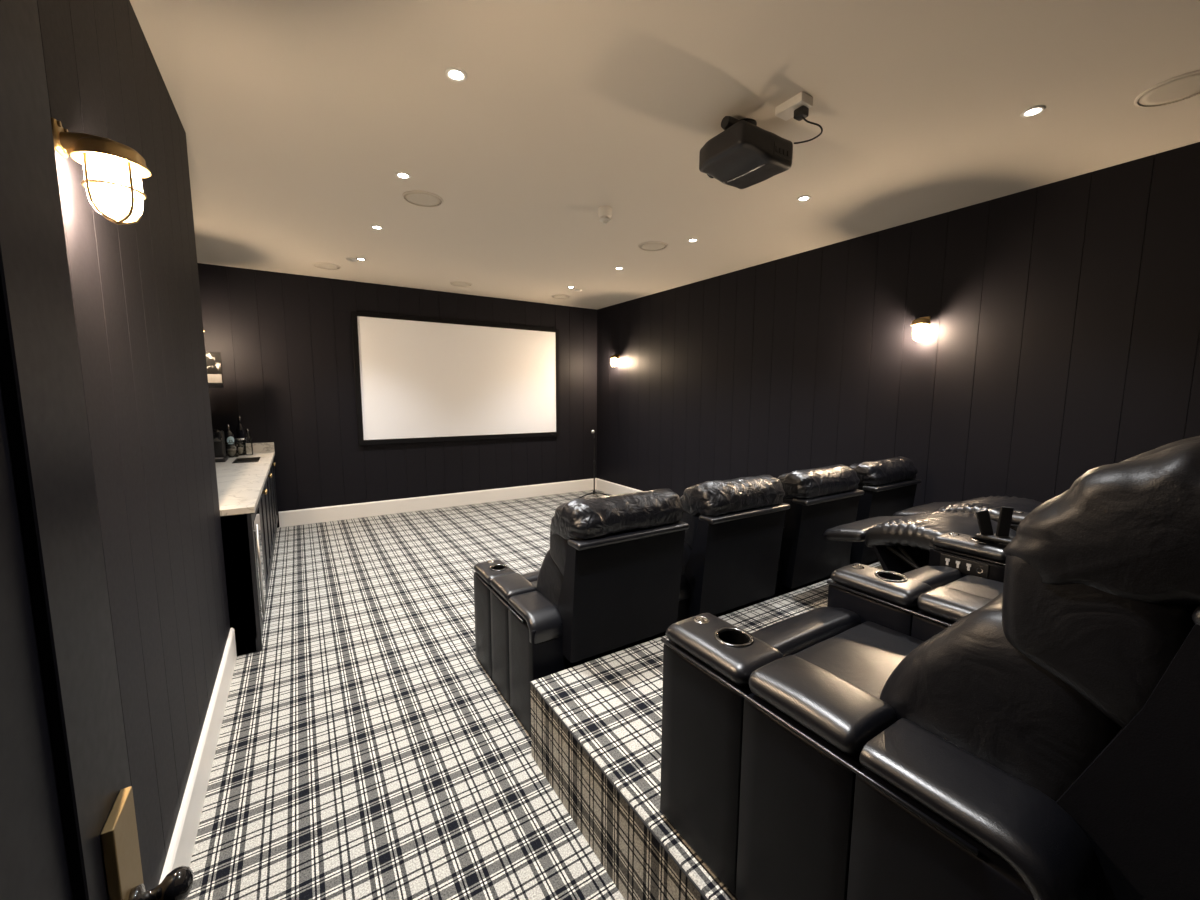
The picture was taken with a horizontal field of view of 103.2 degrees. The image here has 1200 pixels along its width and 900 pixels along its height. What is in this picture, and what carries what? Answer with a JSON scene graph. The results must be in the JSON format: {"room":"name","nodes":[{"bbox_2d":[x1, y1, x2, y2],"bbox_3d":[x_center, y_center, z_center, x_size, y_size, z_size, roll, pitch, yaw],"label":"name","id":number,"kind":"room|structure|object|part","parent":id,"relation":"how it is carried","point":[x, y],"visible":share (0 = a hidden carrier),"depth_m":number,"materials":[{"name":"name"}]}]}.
{"room":"home theater","nodes":[
{"label":"home theater","id":0,"kind":"room"},
{"bbox_2d":[37,0,229,891],"bbox_3d":[-1.519,-0.035,1.189,0.460,2.982,3.349,-4,8,-32],"label":"wall","id":1,"kind":"structure","parent":0,"point":[135,288],"depth_m":1.52,"materials":[{"name":"black paint"}]},
{"bbox_2d":[51,118,150,224],"bbox_3d":[-1.143,-0.629,1.103,0.154,0.201,0.132,-4,8,-32],"label":"wall lamp","id":2,"kind":"object","parent":1,"relation":"attached to","point":[117,160],"visible":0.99,"depth_m":1.09,"materials":[{"name":"gold metal"}]},
{"bbox_3d":[-1.133,-0.621,1.110,0.052,0.098,0.052,-4,8,-32],"label":"bulb","id":3,"kind":"part","parent":2,"relation":"part of","materials":[{"name":"beige glass"}]},
{"bbox_2d":[159,628,236,883],"bbox_3d":[-1.327,1.337,1.483,0.018,0.189,3.361,-4,8,-32],"label":"baseboard","id":4,"kind":"structure","parent":1,"relation":"attached to","point":[181,847],"depth_m":1.87,"materials":[{"name":"white wood"}]},
{"bbox_2d":[197,263,596,526],"bbox_3d":[-2.238,-0.671,6.629,5.116,2.982,0.100,-4,8,-32],"label":"wall","id":5,"kind":"structure","parent":0,"point":[284,341],"depth_m":5.92,"materials":[{"name":"black paint"}]},
{"bbox_2d":[279,478,596,526],"bbox_3d":[-1.952,0.704,6.906,4.498,0.189,0.018,-4,8,-32],"label":"baseboard","id":6,"kind":"structure","parent":5,"relation":"attached to","point":[358,510],"depth_m":6.59,"materials":[{"name":"white wood"}]},
{"bbox_2d":[351,312,559,444],"bbox_3d":[-1.864,-0.970,6.743,2.876,1.660,0.047,-4,8,-32],"label":"projection screen","id":7,"kind":"object","parent":5,"relation":"attached to","point":[418,379],"visible":1,"depth_m":6.60,"materials":[{"name":"white fabric"}]},
{"bbox_2d":[185,489,624,899],"bbox_3d":[-0.043,1.270,3.359,5.316,0.100,8.325,-4,8,-32],"label":"floor","id":8,"kind":"structure","parent":0,"point":[367,751],"depth_m":2.20,"materials":[{"name":"carpet"}]},
{"bbox_2d":[220,502,265,655],"bbox_3d":[-2.516,0.804,3.033,0.622,0.881,0.610,-4,8,-32],"label":"wine cooler","id":9,"kind":"object","parent":8,"relation":"on","point":[241,533],"visible":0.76,"depth_m":2.90,"materials":[{"name":"black paint"}]},
{"bbox_3d":[-2.288,0.743,3.181,0.021,0.770,0.584,-4,8,-32],"label":"door","id":10,"kind":"part","parent":9,"relation":"part of","materials":[{"name":"black paint"}]},
{"bbox_3d":[-2.116,0.747,2.953,0.026,0.585,0.014,-4,8,-32],"label":"handle","id":11,"kind":"part","parent":9,"relation":"part of","materials":[{"name":"silver metal"}]},
{"bbox_3d":[-2.281,0.745,3.193,0.003,0.642,0.460,-4,8,-32],"label":"glass pane","id":12,"kind":"part","parent":9,"relation":"part of","materials":[{"name":"black"}]},
{"bbox_2d":[259,485,271,598],"bbox_3d":[-2.914,0.729,3.662,0.628,0.881,0.880,-4,8,-32],"label":"base cabinet","id":13,"kind":"object","parent":8,"relation":"on","point":[263,512],"visible":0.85,"depth_m":3.76,"materials":[{"name":"black paint"}]},
{"bbox_3d":[-2.802,0.647,3.985,0.021,0.770,0.432,-4,8,-32],"label":"door","id":14,"kind":"part","parent":13,"relation":"part of","materials":[{"name":"black paint"}]},
{"bbox_2d":[265,470,274,561],"bbox_3d":[-3.386,0.641,4.402,0.628,0.881,0.880,-4,8,-32],"label":"base cabinet","id":15,"kind":"object","parent":8,"relation":"on","point":[268,480],"visible":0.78,"depth_m":4.51,"materials":[{"name":"black paint"}]},
{"bbox_3d":[-3.275,0.559,4.726,0.021,0.770,0.432,-4,8,-32],"label":"door","id":16,"kind":"part","parent":15,"relation":"part of","materials":[{"name":"black paint"}]},
{"bbox_2d":[270,460,277,536],"bbox_3d":[-3.856,0.553,5.138,0.628,0.881,0.869,-4,8,-32],"label":"base cabinet","id":17,"kind":"object","parent":8,"relation":"on","point":[273,487],"visible":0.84,"depth_m":5.25,"materials":[{"name":"black paint"}]},
{"bbox_2d":[215,442,274,515],"bbox_3d":[-3.230,0.162,4.079,0.624,0.145,3.278,-4,8,-32],"label":"countertop","id":18,"kind":"structure","parent":17,"relation":"on","point":[240,485],"depth_m":3.78,"materials":[{"name":"white stone"}]},
{"bbox_2d":[212,429,227,461],"bbox_3d":[-3.852,-0.050,4.778,0.147,0.324,0.250,-4,8,-32],"label":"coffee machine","id":19,"kind":"object","parent":18,"relation":"on","point":[218,435],"visible":0.56,"depth_m":4.77,"materials":[{"name":"black plastic"}]},
{"bbox_3d":[-3.886,-0.059,4.821,0.125,0.265,0.140,-4,8,-32],"label":"water tank","id":20,"kind":"part","parent":19,"relation":"part of","materials":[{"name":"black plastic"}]},
{"bbox_2d":[224,424,234,448],"bbox_3d":[-4.100,-0.116,5.261,0.108,0.342,0.109,-4,8,-32],"label":"bottle","id":21,"kind":"object","parent":18,"relation":"on","point":[228,434],"visible":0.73,"depth_m":5.23,"materials":[{"name":"black glass"}]},
{"bbox_2d":[225,440,238,457],"bbox_3d":[-3.943,-0.016,5.088,0.116,0.184,0.116,-4,8,-32],"label":"glass jar","id":22,"kind":"object","parent":18,"relation":"on","point":[230,453],"visible":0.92,"depth_m":5.06,"materials":[{"name":"grey"}]},
{"bbox_2d":[234,439,245,455],"bbox_3d":[-3.972,-0.034,5.246,0.100,0.184,0.100,-4,8,-32],"label":"glass jar","id":23,"kind":"object","parent":18,"relation":"on","point":[241,450],"visible":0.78,"depth_m":5.24,"materials":[{"name":"grey"}]},
{"bbox_2d":[236,416,244,446],"bbox_3d":[-4.043,-0.171,5.352,0.077,0.430,0.077,-4,8,-32],"label":"wine bottle","id":24,"kind":"object","parent":18,"relation":"on","point":[240,433],"visible":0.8,"depth_m":5.33,"materials":[{"name":"black glass"}]},
{"bbox_2d":[232,457,260,462],"bbox_3d":[-3.627,0.121,4.889,0.214,0.033,0.459,-4,8,-32],"label":"sink","id":25,"kind":"object","parent":18,"relation":"in","point":[253,459],"visible":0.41,"depth_m":5.04,"materials":[{"name":"black metal"}]},
{"bbox_2d":[244,429,252,454],"bbox_3d":[-3.899,-0.091,5.274,0.072,0.291,0.072,-4,8,-32],"label":"decanter","id":26,"kind":"object","parent":18,"relation":"on","point":[247,430],"visible":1,"depth_m":5.28,"materials":[{"name":"clear glass"}]},
{"bbox_3d":[-3.743,0.471,5.459,0.021,0.770,0.426,-4,8,-32],"label":"door","id":27,"kind":"part","parent":17,"relation":"part of","materials":[{"name":"black paint"}]},
{"bbox_2d":[472,489,688,735],"bbox_3d":[-0.162,0.733,2.628,0.796,1.134,1.022,-4,8,-32],"label":"recliner","id":28,"kind":"object","parent":8,"relation":"on","point":[608,580],"visible":0.97,"depth_m":2.26,"materials":[{"name":"black leather"}]},
{"bbox_3d":[-0.460,1.031,2.558,0.173,0.533,0.845,-4,8,-32],"label":"armrest","id":29,"kind":"part","parent":28,"relation":"part of","materials":[{"name":"black leather"}]},
{"bbox_2d":[536,549,562,606],"bbox_3d":[0.003,0.667,2.516,0.626,0.439,0.363,-4,8,-32],"label":"lumbar cushion","id":30,"kind":"object","parent":28,"relation":"on","point":[549,586],"depth_m":2.29,"materials":[{"name":"black leather"}]},
{"bbox_2d":[550,529,567,575],"bbox_3d":[0.072,0.442,2.378,0.630,0.313,0.241,-4,8,-32],"label":"cushion","id":31,"kind":"object","parent":28,"relation":"on","point":[558,537],"depth_m":2.21,"materials":[{"name":"black leather"}]},
{"bbox_2d":[579,439,610,497],"bbox_3d":[-0.085,0.288,7.386,0.388,0.920,0.401,3,7,23],"label":"microphone stand","id":32,"kind":"object","parent":8,"relation":"on","point":[594,491],"visible":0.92,"depth_m":7.39,"materials":[{"name":"black metal"}]},
{"bbox_2d":[530,562,882,899],"bbox_3d":[1.992,1.242,1.691,3.449,0.358,3.153,-4,8,-32],"label":"platform","id":33,"kind":"object","parent":8,"relation":"on","point":[596,725],"visible":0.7,"depth_m":1.74,"materials":[{"name":"carpet"}]},
{"bbox_2d":[827,563,1003,641],"bbox_3d":[1.458,0.531,1.545,0.796,1.080,1.076,-4,8,-32],"label":"recliner","id":34,"kind":"object","parent":33,"relation":"on","point":[920,603],"visible":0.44,"depth_m":1.62,"materials":[{"name":"black leather"}]},
{"bbox_3d":[1.145,0.800,1.495,0.173,0.533,0.845,-4,8,-32],"label":"armrest","id":35,"kind":"part","parent":34,"relation":"part of","materials":[{"name":"black leather"}]},
{"bbox_2d":[944,575,1003,599],"bbox_3d":[1.495,0.637,1.667,0.616,0.165,0.592,-4,8,-32],"label":"seat cushion","id":36,"kind":"object","parent":34,"relation":"on","point":[979,586],"depth_m":1.90,"materials":[{"name":"black leather"}]},
{"bbox_2d":[824,510,1015,582],"bbox_3d":[2.005,0.508,2.164,0.800,0.988,1.875,-4,8,-32],"label":"recliner","id":37,"kind":"object","parent":33,"relation":"on","point":[901,544],"visible":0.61,"depth_m":2.46,"materials":[{"name":"black leather"}]},
{"bbox_2d":[824,516,902,541],"bbox_3d":[1.647,0.474,2.902,0.614,0.120,0.247,-4,8,-32],"label":"cushion","id":38,"kind":"object","parent":37,"relation":"on","point":[857,531],"depth_m":2.77,"materials":[{"name":"black leather"}]},
{"bbox_3d":[1.591,0.507,2.082,0.006,0.063,0.180,-4,8,-32],"label":"switch panel","id":39,"kind":"part","parent":37,"relation":"part of","materials":[{"name":"black plastic"}]},
{"bbox_3d":[1.816,0.754,1.918,0.173,0.533,0.845,-4,8,-32],"label":"armrest","id":40,"kind":"part","parent":37,"relation":"part of","materials":[{"name":"black leather"}]},
{"bbox_2d":[975,506,1013,543],"bbox_3d":[1.718,0.319,2.024,0.106,0.150,0.173,-4,8,-32],"label":"holder","id":41,"kind":"object","parent":37,"relation":"on","point":[1001,535],"visible":0.81,"depth_m":2.04,"materials":[{"name":"black plastic"}]},
{"bbox_3d":[1.668,0.319,2.063,0.077,0.127,0.012,1,7,8],"label":"plate","id":42,"kind":"part","parent":41,"relation":"part of","materials":[{"name":"black plastic"}]},
{"bbox_3d":[1.734,0.310,2.040,0.057,0.138,0.012,1,7,8],"label":"plate","id":43,"kind":"part","parent":41,"relation":"part of","materials":[{"name":"black plastic"}]},
{"bbox_2d":[660,436,1199,899],"bbox_3d":[0.772,0.525,1.139,0.796,1.180,1.022,-4,8,-32],"label":"recliner","id":44,"kind":"object","parent":33,"relation":"on","point":[1044,743],"visible":1,"depth_m":0.79,"materials":[{"name":"black leather"}]},
{"bbox_2d":[793,621,923,698],"bbox_3d":[0.824,0.683,1.244,0.616,0.164,0.592,-4,8,-32],"label":"seat cushion","id":45,"kind":"object","parent":44,"relation":"on","point":[864,655],"depth_m":1.40,"materials":[{"name":"black leather"}]},
{"bbox_3d":[0.474,0.846,1.071,0.173,0.533,0.845,-4,8,-32],"label":"armrest","id":46,"kind":"part","parent":44,"relation":"part of","materials":[{"name":"black leather"}]},
{"bbox_2d":[880,592,1121,800],"bbox_3d":[0.937,0.482,1.028,0.626,0.440,0.359,-4,8,-32],"label":"lumbar cushion","id":47,"kind":"object","parent":44,"relation":"on","point":[1039,703],"depth_m":0.80,"materials":[{"name":"black leather"}]},
{"bbox_2d":[1002,536,1197,727],"bbox_3d":[1.005,0.258,0.893,0.630,0.314,0.238,-4,8,-32],"label":"cushion","id":48,"kind":"object","parent":44,"relation":"on","point":[1098,631],"depth_m":0.71,"materials":[{"name":"black leather"}]},
{"bbox_2d":[893,496,1042,530],"bbox_3d":[2.753,0.456,2.636,0.976,0.988,1.874,-4,8,-32],"label":"recliner","id":49,"kind":"object","parent":33,"relation":"on","point":[1022,507],"visible":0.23,"depth_m":2.95,"materials":[{"name":"black leather"}]},
{"bbox_2d":[893,502,956,515],"bbox_3d":[2.318,0.428,3.325,0.614,0.119,0.247,-4,8,-32],"label":"cushion","id":50,"kind":"object","parent":49,"relation":"on","point":[935,506],"depth_m":3.23,"materials":[{"name":"black leather"}]},
{"bbox_2d":[663,475,789,635],"bbox_3d":[0.510,0.685,3.051,0.796,1.137,1.022,-4,8,-32],"label":"recliner","id":51,"kind":"object","parent":8,"relation":"on","point":[733,539],"visible":0.46,"depth_m":2.63,"materials":[{"name":"black leather"}]},
{"bbox_3d":[0.211,0.985,2.981,0.173,0.533,0.845,-4,8,-32],"label":"armrest","id":52,"kind":"part","parent":51,"relation":"part of","materials":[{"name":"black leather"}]},
{"bbox_2d":[681,540,691,574],"bbox_3d":[0.676,0.621,2.937,0.626,0.439,0.362,-4,8,-32],"label":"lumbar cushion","id":53,"kind":"object","parent":51,"relation":"on","point":[687,552],"depth_m":2.65,"materials":[{"name":"black leather"}]},
{"bbox_2d":[680,512,698,547],"bbox_3d":[0.744,0.396,2.801,0.630,0.314,0.237,-4,8,-32],"label":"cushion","id":54,"kind":"object","parent":51,"relation":"on","point":[691,540],"depth_m":2.60,"materials":[{"name":"black leather"}]},
{"bbox_2d":[760,464,864,601],"bbox_3d":[1.181,0.640,3.474,0.796,1.134,1.022,-4,8,-32],"label":"recliner","id":55,"kind":"object","parent":8,"relation":"on","point":[819,500],"visible":0.34,"depth_m":3.04,"materials":[{"name":"black leather"}]},
{"bbox_3d":[0.883,0.938,3.404,0.173,0.533,0.845,-4,8,-32],"label":"armrest","id":56,"kind":"part","parent":55,"relation":"part of","materials":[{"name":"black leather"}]},
{"bbox_2d":[782,499,792,527],"bbox_3d":[1.415,0.349,3.225,0.630,0.314,0.241,-4,8,-32],"label":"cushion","id":57,"kind":"object","parent":55,"relation":"on","point":[788,522],"depth_m":3.00,"materials":[{"name":"black leather"}]},
{"bbox_2d":[849,456,921,565],"bbox_3d":[1.928,0.588,3.945,0.976,1.135,1.022,-4,8,-32],"label":"recliner","id":58,"kind":"object","parent":8,"relation":"on","point":[889,486],"visible":0.15,"depth_m":3.44,"materials":[{"name":"black leather"}]},
{"bbox_2d":[130,0,1199,308],"bbox_3d":[-0.029,-1.791,3.002,5.316,0.100,8.325,-4,8,-32],"label":"ceiling","id":59,"kind":"structure","parent":0,"point":[299,119],"depth_m":2.40,"materials":[{"name":"beige paint"}]},
{"bbox_2d":[312,263,340,269],"bbox_3d":[-2.979,-2.004,5.192,0.276,0.008,0.276,-4,8,-32],"label":"ceiling speaker","id":60,"kind":"object","parent":59,"relation":"attached to","point":[328,266],"visible":1,"depth_m":5.19,"materials":[{"name":"beige fabric"}]},
{"bbox_2d":[314,264,339,268],"bbox_3d":[-2.979,-2.003,5.192,0.255,0.002,0.255,-4,8,-32],"label":"speaker grille","id":61,"kind":"object","parent":60,"relation":"attached to","point":[323,266],"depth_m":5.19,"materials":[{"name":"beige fabric"}]},
{"bbox_2d":[346,258,356,261],"bbox_3d":[-2.569,-1.966,4.922,0.104,0.018,0.104,-4,8,-32],"label":"ceiling sensor","id":62,"kind":"object","parent":59,"relation":"attached to","point":[348,259],"visible":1,"depth_m":4.90,"materials":[{"name":"white plastic"}]},
{"bbox_2d":[371,225,382,229],"bbox_3d":[-1.861,-1.858,3.970,0.092,0.007,0.092,-4,8,-32],"label":"recessed light","id":63,"kind":"object","parent":59,"relation":"in","point":[378,227],"visible":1,"depth_m":3.96,"materials":[{"name":"beige"}]},
{"bbox_2d":[395,172,410,178],"bbox_3d":[-1.252,-1.745,3.026,0.092,0.007,0.092,-4,8,-32],"label":"recessed light","id":64,"kind":"object","parent":59,"relation":"in","point":[403,175],"visible":1,"depth_m":3.02,"materials":[{"name":"beige"}]},
{"bbox_2d":[402,191,442,206],"bbox_3d":[-1.262,-1.788,3.393,0.276,0.008,0.276,-4,8,-32],"label":"ceiling speaker","id":65,"kind":"object","parent":59,"relation":"attached to","point":[418,198],"visible":1,"depth_m":3.38,"materials":[{"name":"beige paint"}]},
{"bbox_2d":[445,67,466,81],"bbox_3d":[-0.625,-1.631,2.068,0.092,0.007,0.092,-4,8,-32],"label":"recessed light","id":66,"kind":"object","parent":59,"relation":"in","point":[456,74],"visible":1,"depth_m":2.06,"materials":[{"name":"white plastic"}]},
{"bbox_2d":[450,281,471,286],"bbox_3d":[-1.756,-2.094,6.014,0.276,0.008,0.276,-4,8,-32],"label":"ceiling speaker","id":67,"kind":"object","parent":59,"relation":"attached to","point":[456,283],"visible":1,"depth_m":6.01,"materials":[{"name":"white plastic"}]},
{"bbox_2d":[551,294,569,298],"bbox_3d":[-0.559,-2.175,6.753,0.276,0.008,0.276,-4,8,-32],"label":"ceiling speaker","id":68,"kind":"object","parent":59,"relation":"attached to","point":[558,296],"visible":1,"depth_m":6.73,"materials":[{"name":"white plastic"}]},
{"bbox_2d":[599,206,611,223],"bbox_3d":[0.039,-1.750,3.561,0.100,0.110,0.100,-4,8,-32],"label":"detector","id":69,"kind":"object","parent":59,"relation":"attached to","point":[605,212],"visible":1,"depth_m":3.52,"materials":[{"name":"white plastic"}]},
{"bbox_2d":[638,241,667,250],"bbox_3d":[0.495,-1.902,4.446,0.276,0.008,0.276,-4,8,-32],"label":"ceiling speaker","id":70,"kind":"object","parent":59,"relation":"attached to","point":[652,245],"visible":1,"depth_m":4.44,"materials":[{"name":"beige fabric"}]},
{"bbox_2d":[688,238,697,241],"bbox_3d":[0.835,-1.881,4.269,0.092,0.007,0.092,-4,8,-32],"label":"recessed light","id":71,"kind":"object","parent":59,"relation":"in","point":[692,239],"visible":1,"depth_m":4.26,"materials":[{"name":"beige"}]},
{"bbox_2d":[699,116,793,188],"bbox_3d":[0.741,-1.557,2.468,0.396,0.235,0.354,-4,8,-32],"label":"projector","id":72,"kind":"object","parent":59,"relation":"hanging from","point":[744,155],"visible":1,"depth_m":2.38,"materials":[{"name":"black plastic"}]},
{"bbox_3d":[0.655,-1.613,2.363,0.100,0.062,0.062,-4,8,-32],"label":"mount knob","id":73,"kind":"part","parent":72,"relation":"part of","materials":[{"name":"black plastic"}]},
{"bbox_3d":[0.913,-1.493,2.380,0.130,0.060,0.011,-4,8,-32],"label":"connector panel","id":74,"kind":"part","parent":72,"relation":"part of","materials":[{"name":"black plastic"}]},
{"bbox_2d":[775,92,812,120],"bbox_3d":[0.920,-1.629,2.260,0.086,0.041,0.146,-4,8,-32],"label":"socket","id":75,"kind":"object","parent":59,"relation":"attached to","point":[785,111],"visible":0.81,"depth_m":2.23,"materials":[{"name":"white plastic"}]},
{"bbox_2d":[779,110,793,119],"bbox_3d":[0.901,-1.614,2.291,0.060,0.002,0.060,-4,8,-32],"label":"outlet","id":76,"kind":"object","parent":75,"relation":"attached to","point":[783,114],"depth_m":2.29,"materials":[{"name":"white plastic"}]},
{"bbox_2d":[791,102,809,109],"bbox_3d":[0.939,-1.607,2.233,0.060,0.002,0.060,-4,8,-32],"label":"outlet","id":77,"kind":"object","parent":75,"relation":"attached to","point":[794,105],"depth_m":2.22,"materials":[{"name":"white plastic"}]},
{"bbox_2d":[793,105,822,143],"bbox_3d":[0.972,-1.561,2.295,0.146,0.101,0.174,-4,8,-32],"label":"lead","id":78,"kind":"object","parent":75,"relation":"attached to","point":[802,112],"visible":1,"depth_m":2.23,"materials":[{"name":"black plastic"}]},
{"bbox_3d":[1.015,-1.546,2.312,0.107,0.069,0.172,2,7,11],"label":"cord","id":79,"kind":"part","parent":78,"relation":"part of","materials":[{"name":"black plastic"}]},
{"bbox_2d":[797,195,810,200],"bbox_3d":[1.436,-1.771,3.351,0.092,0.007,0.092,-4,8,-32],"label":"recessed light","id":80,"kind":"object","parent":59,"relation":"in","point":[805,197],"visible":1,"depth_m":3.34,"materials":[{"name":"beige"}]},
{"bbox_2d":[1020,105,1045,117],"bbox_3d":[2.110,-1.648,2.318,0.092,0.007,0.092,-4,8,-32],"label":"recessed light","id":81,"kind":"object","parent":59,"relation":"in","point":[1035,110],"visible":1,"depth_m":2.31,"materials":[{"name":"beige"}]},
{"bbox_2d":[1134,70,1199,107],"bbox_3d":[2.611,-1.625,2.142,0.276,0.008,0.276,-4,8,-32],"label":"ceiling speaker","id":82,"kind":"object","parent":59,"relation":"attached to","point":[1182,87],"visible":1,"depth_m":2.16,"materials":[{"name":"white plastic"}]},
{"bbox_2d":[597,142,1199,506],"bbox_3d":[2.167,-0.412,4.569,0.100,2.982,8.125,-4,8,-32],"label":"wall","id":83,"kind":"structure","parent":0,"point":[1062,342],"depth_m":3.65,"materials":[{"name":"black paint"}]},
{"bbox_2d":[610,354,619,366],"bbox_3d":[0.227,-1.373,7.303,0.154,0.201,0.132,-4,8,-32],"label":"wall lamp","id":84,"kind":"object","parent":83,"relation":"attached to","point":[617,356],"visible":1,"depth_m":7.28,"materials":[{"name":"beige"}]},
{"bbox_2d":[596,478,641,494],"bbox_3d":[1.271,0.822,6.015,0.018,0.189,4.951,-4,8,-32],"label":"baseboard","id":85,"kind":"structure","parent":83,"relation":"attached to","point":[602,485],"depth_m":7.67,"materials":[{"name":"white wood"}]},
{"bbox_2d":[911,316,930,341],"bbox_3d":[2.512,-0.946,3.724,0.154,0.201,0.132,-4,8,-32],"label":"wall lamp","id":86,"kind":"object","parent":83,"relation":"attached to","point":[923,321],"visible":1,"depth_m":3.70,"materials":[{"name":"beige"}]},
{"bbox_3d":[2.503,-0.937,3.719,0.052,0.098,0.052,-4,8,-32],"label":"bulb","id":87,"kind":"part","parent":86,"relation":"part of","materials":[{"name":"beige glass"}]},
{"bbox_3d":[-3.534,-0.350,3.821,0.100,2.982,3.286,-4,8,-32],"label":"wall","id":88,"kind":"structure","parent":0,"visible":0},
{"bbox_2d":[208,383,223,387],"bbox_3d":[-3.625,-0.584,4.246,0.224,0.037,1.920,-4,8,-32],"label":"wall shelf","id":89,"kind":"object","parent":88,"relation":"attached to","point":[211,385],"visible":0.29,"depth_m":4.69,"materials":[{"name":"black paint"}]},
{"bbox_2d":[205,351,223,383],"bbox_3d":[-3.976,-0.843,4.873,0.170,0.329,0.024,-5,9,-40],"label":"picture frame","id":90,"kind":"object","parent":89,"relation":"on","point":[213,359],"visible":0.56,"depth_m":4.88,"materials":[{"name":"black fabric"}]},
{"bbox_2d":[205,352,220,373],"bbox_3d":[-3.975,-0.887,4.867,0.146,0.219,0.010,-5,9,-40],"label":"photo","id":91,"kind":"object","parent":90,"relation":"on","point":[213,359],"depth_m":4.87},
{"bbox_3d":[-0.072,0.196,-0.744,0.100,2.982,1.490,-4,8,-32],"label":"wall","id":92,"kind":"structure","parent":0,"visible":0},
{"bbox_3d":[-0.237,0.559,-0.442,0.100,2.190,0.880,-4,8,-32],"label":"doorway","id":93,"kind":"structure","parent":92,"relation":"in","visible":0},
{"bbox_2d":[0,0,193,899],"bbox_3d":[-0.520,0.472,0.364,0.165,2.157,0.824,-3,7,-23],"label":"door","id":94,"kind":"structure","parent":93,"relation":"attached to","point":[68,826],"depth_m":0.56,"materials":[{"name":"black paint"}]},
{"bbox_3d":[-0.521,0.436,0.365,0.018,1.785,0.448,-4,8,-32],"label":"panel","id":95,"kind":"part","parent":94,"relation":"part of","materials":[{"name":"black paint"}]},
{"bbox_3d":[-0.525,0.471,0.376,0.042,2.157,0.803,-4,8,-32],"label":"frame","id":96,"kind":"part","parent":94,"relation":"part of","materials":[{"name":"black paint"}]},
{"bbox_3d":[-0.670,0.610,0.673,0.013,0.227,0.085,-4,8,-32],"label":"handle plate","id":97,"kind":"part","parent":94,"relation":"part of","materials":[{"name":"gold metal"}]},
{"bbox_3d":[-0.629,0.636,0.685,0.066,0.045,0.045,-4,8,-32],"label":"knob","id":98,"kind":"part","parent":94,"relation":"part of","materials":[{"name":"black"}]}
]}

